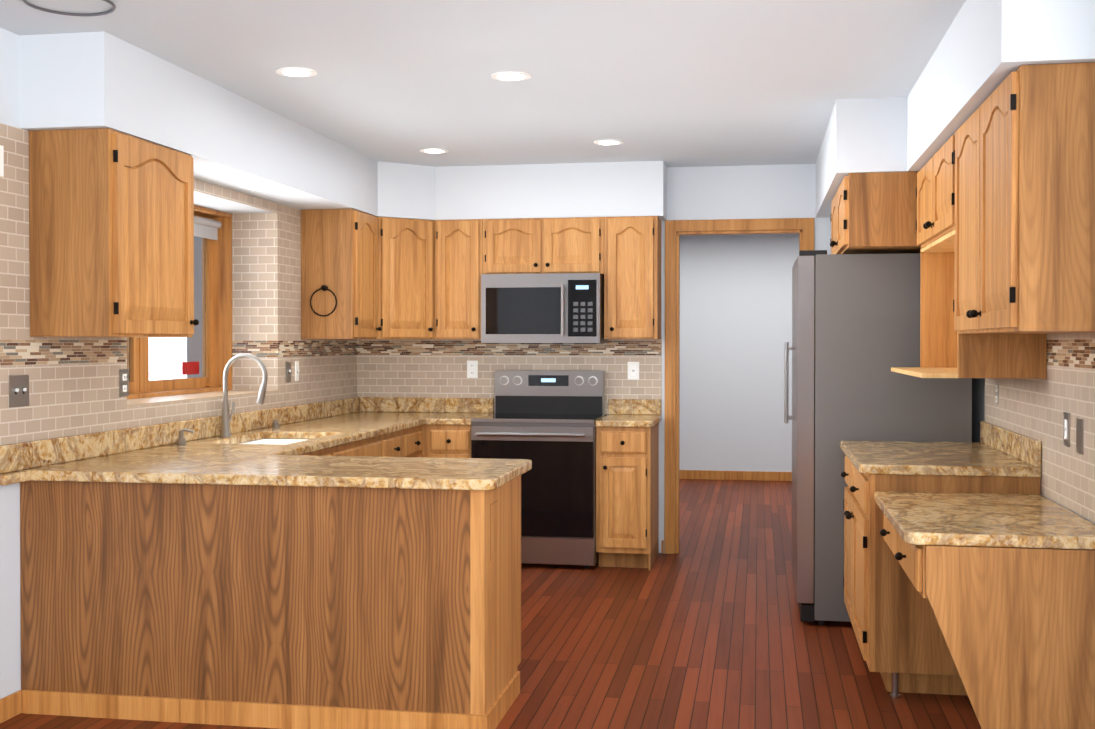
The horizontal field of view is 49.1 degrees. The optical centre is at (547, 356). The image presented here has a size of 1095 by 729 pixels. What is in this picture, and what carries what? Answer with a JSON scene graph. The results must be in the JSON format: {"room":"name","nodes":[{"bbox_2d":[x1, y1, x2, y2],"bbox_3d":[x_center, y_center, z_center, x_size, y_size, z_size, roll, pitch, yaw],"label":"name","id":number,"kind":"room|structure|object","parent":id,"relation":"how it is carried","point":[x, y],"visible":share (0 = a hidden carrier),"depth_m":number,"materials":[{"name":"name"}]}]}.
{"room":"kitchen","nodes":[
{"label":"kitchen","id":0,"kind":"room"},
{"bbox_2d":[0,28,356,698],"bbox_3d":[-2.374,0.080,3.228,0.438,2.500,10.220,0,1,10],"label":"wall","id":1,"kind":"structure","parent":0,"point":[73,385],"depth_m":5.00,"materials":[{"name":"beige tile"}]},
{"bbox_2d":[0,145,3,176],"bbox_3d":[-1.959,-0.697,4.253,0.020,0.110,0.060,0,1,10],"label":"outlet","id":2,"kind":"object","parent":1,"relation":"attached to","point":[1,147],"depth_m":4.27,"materials":[{"name":"white plastic"}]},
{"bbox_2d":[9,375,28,406],"bbox_3d":[-1.937,0.127,4.401,0.016,0.115,0.115,0,1,10],"label":"light switch","id":3,"kind":"object","parent":1,"relation":"attached to","point":[18,389],"depth_m":4.39,"materials":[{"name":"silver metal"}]},
{"bbox_2d":[29,128,198,336],"bbox_3d":[-1.688,-0.460,4.756,0.376,0.766,0.663,0,1,10],"label":"upper cabinet","id":4,"kind":"object","parent":1,"relation":"attached to","point":[111,229],"visible":1,"depth_m":4.45,"materials":[{"name":"brown wood"}]},
{"bbox_2d":[119,369,128,396],"bbox_3d":[-1.812,0.113,5.130,0.008,0.115,0.072,0,1,10],"label":"outlet","id":5,"kind":"object","parent":1,"relation":"attached to","point":[124,373],"depth_m":5.12,"materials":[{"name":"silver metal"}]},
{"bbox_2d":[127,205,231,398],"bbox_3d":[-2.020,-0.297,6.025,0.162,1.006,1.656,0,1,10],"label":"window","id":6,"kind":"structure","parent":1,"relation":"in","point":[197,362],"depth_m":6.69,"materials":[{"name":"brown wood"}]},
{"bbox_2d":[286,362,290,381],"bbox_3d":[-1.492,0.088,6.921,0.016,0.115,0.072,0,1,10],"label":"light switch","id":7,"kind":"object","parent":1,"relation":"attached to","point":[288,364],"depth_m":6.92,"materials":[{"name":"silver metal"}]},
{"bbox_2d":[295,361,298,380],"bbox_3d":[-1.469,0.086,7.049,0.016,0.115,0.045,0,1,10],"label":"outlet","id":8,"kind":"object","parent":1,"relation":"attached to","point":[296,362],"depth_m":7.04,"materials":[{"name":"white plastic"}]},
{"bbox_2d":[301,209,381,338],"bbox_3d":[-1.241,-0.489,7.294,0.376,0.766,0.436,0,1,10],"label":"upper cabinet","id":9,"kind":"object","parent":1,"relation":"attached to","point":[339,253],"visible":0.98,"depth_m":7.09,"materials":[{"name":"brown wood"}]},
{"bbox_2d":[310,285,336,316],"bbox_3d":[-1.319,-0.327,7.066,0.169,0.186,0.040,0,1,10],"label":"towel ring","id":10,"kind":"object","parent":9,"relation":"attached to","point":[324,287],"visible":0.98,"depth_m":7.05,"materials":[{"name":"black metal"}]},
{"bbox_2d":[0,479,980,728],"bbox_3d":[0.293,1.341,4.945,7.400,0.060,14.700,0,1,10],"label":"floor","id":11,"kind":"structure","parent":0,"point":[705,627],"depth_m":5.34,"materials":[{"name":"brown wood"}]},
{"bbox_2d":[20,475,520,728],"bbox_3d":[-1.021,0.884,4.585,1.770,0.861,0.657,0,1,10],"label":"base cabinet","id":12,"kind":"object","parent":11,"relation":"on","point":[291,607],"visible":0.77,"depth_m":4.27,"materials":[{"name":"brown wood"}]},
{"bbox_2d":[196,449,531,489],"bbox_3d":[-0.661,0.434,4.534,1.100,0.037,0.740,0,1,10],"label":"countertop","id":13,"kind":"structure","parent":12,"relation":"on","point":[285,467],"depth_m":4.34,"materials":[{"name":"beige stone"}]},
{"bbox_2d":[238,425,422,456],"bbox_3d":[-1.225,0.862,6.534,0.676,0.861,3.108,0,1,10],"label":"base cabinet","id":14,"kind":"object","parent":11,"relation":"on","point":[406,443],"visible":0.12,"depth_m":6.67,"materials":[{"name":"brown wood"}]},
{"bbox_2d":[0,397,435,484],"bbox_3d":[-1.290,0.366,6.116,0.690,0.137,3.943,0,1,10],"label":"countertop","id":15,"kind":"structure","parent":14,"relation":"on","point":[205,454],"depth_m":5.30,"materials":[{"name":"beige stone"}]},
{"bbox_2d":[177,429,193,445],"bbox_3d":[-1.646,0.367,5.449,0.081,0.076,0.040,0,1,10],"label":"soap dispenser","id":16,"kind":"object","parent":15,"relation":"on","point":[181,440],"visible":1,"depth_m":5.44,"materials":[{"name":"silver metal"}]},
{"bbox_2d":[220,353,267,436],"bbox_3d":[-1.497,0.191,5.940,0.249,0.416,0.099,0,1,10],"label":"faucet","id":17,"kind":"object","parent":15,"relation":"on","point":[226,418],"visible":1,"depth_m":5.92,"materials":[{"name":"silver metal"}]},
{"bbox_2d":[240,439,308,444],"bbox_3d":[-1.345,0.543,5.895,0.444,0.208,0.764,0,1,10],"label":"sink basin","id":18,"kind":"object","parent":15,"relation":"in","point":[277,441],"visible":0.06,"depth_m":6.27,"materials":[{"name":"white ceramic"}]},
{"bbox_2d":[272,420,278,428],"bbox_3d":[-1.479,0.369,6.516,0.040,0.047,0.040,0,1,10],"label":"button","id":19,"kind":"object","parent":15,"relation":"on","point":[275,424],"visible":1,"depth_m":6.50,"materials":[{"name":"silver metal"}]},
{"bbox_2d":[422,424,471,457],"bbox_3d":[-0.572,0.849,7.664,0.326,0.861,0.656,0,1,10],"label":"base cabinet","id":20,"kind":"object","parent":11,"relation":"on","point":[446,441],"visible":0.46,"depth_m":7.38,"materials":[{"name":"brown wood"}]},
{"bbox_2d":[432,398,493,424],"bbox_3d":[-0.537,0.348,7.658,0.258,0.137,0.643,0,1,10],"label":"countertop","id":21,"kind":"structure","parent":20,"relation":"on","point":[445,411],"depth_m":7.95,"materials":[{"name":"beige stone"}]},
{"bbox_2d":[471,370,606,568],"bbox_3d":[-0.042,0.689,7.530,0.758,1.185,0.722,0,1,10],"label":"range","id":22,"kind":"object","parent":11,"relation":"on","point":[544,421],"visible":0.83,"depth_m":7.23,"materials":[{"name":"silver metal"}]},
{"bbox_2d":[596,423,658,570],"bbox_3d":[0.503,0.851,7.474,0.328,0.861,0.656,0,1,10],"label":"base cabinet","id":23,"kind":"object","parent":11,"relation":"on","point":[627,497],"visible":0.98,"depth_m":7.20,"materials":[{"name":"brown wood"}]},
{"bbox_2d":[595,399,661,426],"bbox_3d":[0.514,0.350,7.474,0.348,0.137,0.640,0,1,10],"label":"countertop","id":24,"kind":"structure","parent":23,"relation":"on","point":[634,412],"depth_m":7.75,"materials":[{"name":"stone"}]},
{"bbox_2d":[784,250,971,624],"bbox_3d":[1.653,0.391,6.152,0.854,1.812,0.910,0,1,10],"label":"refrigerator","id":25,"kind":"object","parent":11,"relation":"on","point":[855,328],"visible":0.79,"depth_m":5.73,"materials":[{"name":"grey metal"}]},
{"bbox_2d":[841,456,1039,697],"bbox_3d":[1.617,0.878,5.117,0.676,0.861,1.132,0,1,10],"label":"base cabinet","id":26,"kind":"object","parent":11,"relation":"on","point":[902,644],"visible":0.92,"depth_m":4.60,"materials":[{"name":"brown wood"}]},
{"bbox_2d":[840,421,1040,476],"bbox_3d":[1.623,0.377,5.101,0.660,0.137,1.150,0,1,10],"label":"countertop","id":27,"kind":"structure","parent":26,"relation":"on","point":[996,451],"depth_m":4.82,"materials":[{"name":"stone"}]},
{"bbox_2d":[880,515,1094,728],"bbox_3d":[1.459,0.941,4.036,0.610,0.761,1.013,0,1,10],"label":"built-in desk","id":28,"kind":"object","parent":11,"relation":"on","point":[1017,627],"visible":0.9,"depth_m":3.53,"materials":[{"name":"brown wood"}]},
{"bbox_2d":[874,491,1094,549],"bbox_3d":[1.459,0.540,4.029,0.610,0.037,1.018,0,1,10],"label":"countertop","id":29,"kind":"structure","parent":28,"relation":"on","point":[985,520],"depth_m":3.82,"materials":[{"name":"stone"}]},
{"bbox_2d":[0,0,1094,220],"bbox_3d":[0.293,-1.048,4.918,7.400,0.402,14.700,0,1,10],"label":"ceiling","id":30,"kind":"structure","parent":0,"point":[835,91],"depth_m":5.00,"materials":[{"name":"white paint"}]},
{"bbox_2d":[23,0,115,15],"bbox_3d":[-1.588,-1.172,3.979,0.290,0.009,0.290,0,1,10],"label":"light fixture","id":31,"kind":"object","parent":30,"relation":"in","point":[73,14],"visible":1,"depth_m":4.08,"materials":[{"name":"grey metal"}]},
{"bbox_2d":[245,186,274,189],"bbox_3d":[-1.466,-0.858,6.114,0.149,0.006,0.149,0,1,4],"label":"recessed light","id":32,"kind":"object","parent":30,"relation":"in","point":[248,187],"depth_m":6.10,"materials":[{"name":"white"}]},
{"bbox_2d":[276,67,316,76],"bbox_3d":[-1.051,-1.187,5.011,0.169,0.006,0.169,0,1,-14],"label":"recessed light","id":33,"kind":"object","parent":30,"relation":"in","point":[306,72],"depth_m":5.00,"materials":[{"name":"white"}]},
{"bbox_2d":[420,148,448,153],"bbox_3d":[-0.668,-1.211,7.066,0.169,0.006,0.169,0,1,1],"label":"recessed light","id":34,"kind":"object","parent":30,"relation":"in","point":[429,150],"depth_m":7.04,"materials":[{"name":"white"}]},
{"bbox_2d":[491,71,530,80],"bbox_3d":[-0.154,-1.188,5.087,0.169,0.006,0.169,0,1,-14],"label":"recessed light","id":35,"kind":"object","parent":30,"relation":"in","point":[509,75],"depth_m":5.07,"materials":[{"name":"white"}]},
{"bbox_2d":[594,140,623,144],"bbox_3d":[0.345,-1.207,6.765,0.169,0.006,0.169,0,1,-29],"label":"recessed light","id":36,"kind":"object","parent":30,"relation":"in","point":[599,142],"depth_m":6.74,"materials":[{"name":"white"}]},
{"bbox_2d":[357,164,830,552],"bbox_3d":[0.391,0.027,7.874,4.270,2.500,0.108,0,1,10],"label":"wall","id":37,"kind":"structure","parent":0,"point":[435,368],"depth_m":7.80,"materials":[{"name":"beige tile"}]},
{"bbox_2d":[376,216,434,338],"bbox_3d":[-1.031,-0.495,7.771,0.623,0.766,0.573,0,1,10],"label":"upper cabinet","id":38,"kind":"object","parent":37,"relation":"attached to","point":[406,278],"visible":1,"depth_m":7.59,"materials":[{"name":"brown wood"}]},
{"bbox_2d":[435,219,482,338],"bbox_3d":[-0.548,-0.495,7.796,0.311,0.766,0.356,0,1,10],"label":"upper cabinet","id":39,"kind":"object","parent":37,"relation":"attached to","point":[458,258],"visible":0.94,"depth_m":7.66,"materials":[{"name":"brown wood"}]},
{"bbox_2d":[467,361,477,377],"bbox_3d":[-0.500,0.086,7.973,0.072,0.115,0.008,0,1,10],"label":"outlet","id":40,"kind":"object","parent":37,"relation":"attached to","point":[472,366],"depth_m":7.97,"materials":[{"name":"white plastic"}]},
{"bbox_2d":[483,217,603,274],"bbox_3d":[-0.009,-0.699,7.699,0.780,0.356,0.356,0,1,10],"label":"upper cabinet","id":41,"kind":"object","parent":37,"relation":"attached to","point":[542,245],"visible":0.92,"depth_m":7.56,"materials":[{"name":"brown wood"}]},
{"bbox_2d":[481,273,607,343],"bbox_3d":[-0.018,-0.300,7.654,0.754,0.437,0.456,0,1,10],"label":"microwave","id":42,"kind":"object","parent":41,"relation":"attached to","point":[563,308],"visible":1,"depth_m":7.48,"materials":[{"name":"silver metal"}]},
{"bbox_2d":[604,216,661,338],"bbox_3d":[0.542,-0.493,7.604,0.334,0.766,0.356,0,1,10],"label":"upper cabinet","id":43,"kind":"object","parent":37,"relation":"attached to","point":[632,277],"visible":1,"depth_m":7.47,"materials":[{"name":"brown wood"}]},
{"bbox_2d":[628,362,638,379],"bbox_3d":[0.558,0.093,7.787,0.075,0.115,0.008,0,1,10],"label":"outlet","id":44,"kind":"object","parent":37,"relation":"attached to","point":[633,367],"depth_m":7.78,"materials":[{"name":"white plastic"}]},
{"bbox_2d":[680,234,798,471],"bbox_3d":[1.544,-0.021,12.021,7.400,2.500,0.100,0,1,10],"label":"wall","id":45,"kind":"structure","parent":0,"point":[735,313],"depth_m":11.89,"materials":[{"name":"white paint"}]},
{"bbox_2d":[680,470,791,480],"bbox_3d":[1.928,1.186,11.909,4.200,0.090,0.014,0,1,10],"label":"baseboard","id":46,"kind":"structure","parent":45,"relation":"attached to","point":[684,474],"depth_m":11.91,"materials":[{"name":"brown wood"}]},
{"bbox_2d":[972,332,1094,523],"bbox_3d":[1.562,0.088,2.534,0.108,2.500,10.220,0,1,10],"label":"wall","id":47,"kind":"structure","parent":0,"point":[1036,409],"depth_m":4.25,"materials":[{"name":"beige tile"}]},
{"bbox_2d":[830,171,920,253],"bbox_3d":[1.779,-0.688,6.051,0.686,0.341,1.080,0,1,10],"label":"upper cabinet","id":48,"kind":"object","parent":47,"relation":"attached to","point":[873,212],"visible":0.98,"depth_m":5.55,"materials":[{"name":"brown wood"}]},
{"bbox_2d":[916,135,954,248],"bbox_3d":[1.750,-0.668,4.961,0.366,0.356,1.078,0,1,10],"label":"upper cabinet","id":49,"kind":"object","parent":47,"relation":"attached to","point":[935,194],"visible":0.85,"depth_m":4.90,"materials":[{"name":"brown wood"}]},
{"bbox_2d":[891,230,1046,378],"bbox_3d":[1.713,-0.206,4.972,0.440,0.563,1.080,0,1,10],"label":"cubby shelf","id":50,"kind":"object","parent":47,"relation":"attached to","point":[947,350],"visible":0.46,"depth_m":4.99,"materials":[{"name":"brown wood"}]},
{"bbox_2d":[995,384,998,403],"bbox_3d":[1.993,0.166,5.312,0.008,0.090,0.050,0,1,10],"label":"outlet","id":51,"kind":"object","parent":47,"relation":"attached to","point":[997,385],"depth_m":5.29,"materials":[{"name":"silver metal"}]},
{"bbox_2d":[953,62,1094,333],"bbox_3d":[1.563,-0.456,3.908,0.366,0.756,1.062,0,1,10],"label":"upper cabinet","id":52,"kind":"object","parent":47,"relation":"attached to","point":[1024,162],"visible":1,"depth_m":3.40,"materials":[{"name":"brown wood"}]},
{"bbox_2d":[1063,412,1069,446],"bbox_3d":[1.782,0.250,4.112,0.008,0.115,0.072,0,1,10],"label":"outlet","id":53,"kind":"object","parent":47,"relation":"attached to","point":[1066,420],"depth_m":4.10,"materials":[{"name":"silver metal"}]},
{"bbox_2d":[1076,418,1083,453],"bbox_3d":[1.753,0.262,3.944,0.005,0.115,0.072,0,1,10],"label":"outlet","id":54,"kind":"object","parent":47,"relation":"attached to","point":[1079,422],"depth_m":3.94,"materials":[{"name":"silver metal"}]},
{"bbox_3d":[-0.111,0.086,2.778,7.450,2.500,10.320,0,1,10],"label":"wall","id":55,"kind":"structure","parent":0,"visible":0},
{"bbox_2d":[664,218,813,553],"bbox_3d":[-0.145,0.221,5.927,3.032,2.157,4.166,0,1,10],"label":"door frame","id":56,"kind":"structure","parent":55,"relation":"attached to","point":[672,346],"depth_m":7.74,"materials":[{"name":"brown wood"}]}
]}

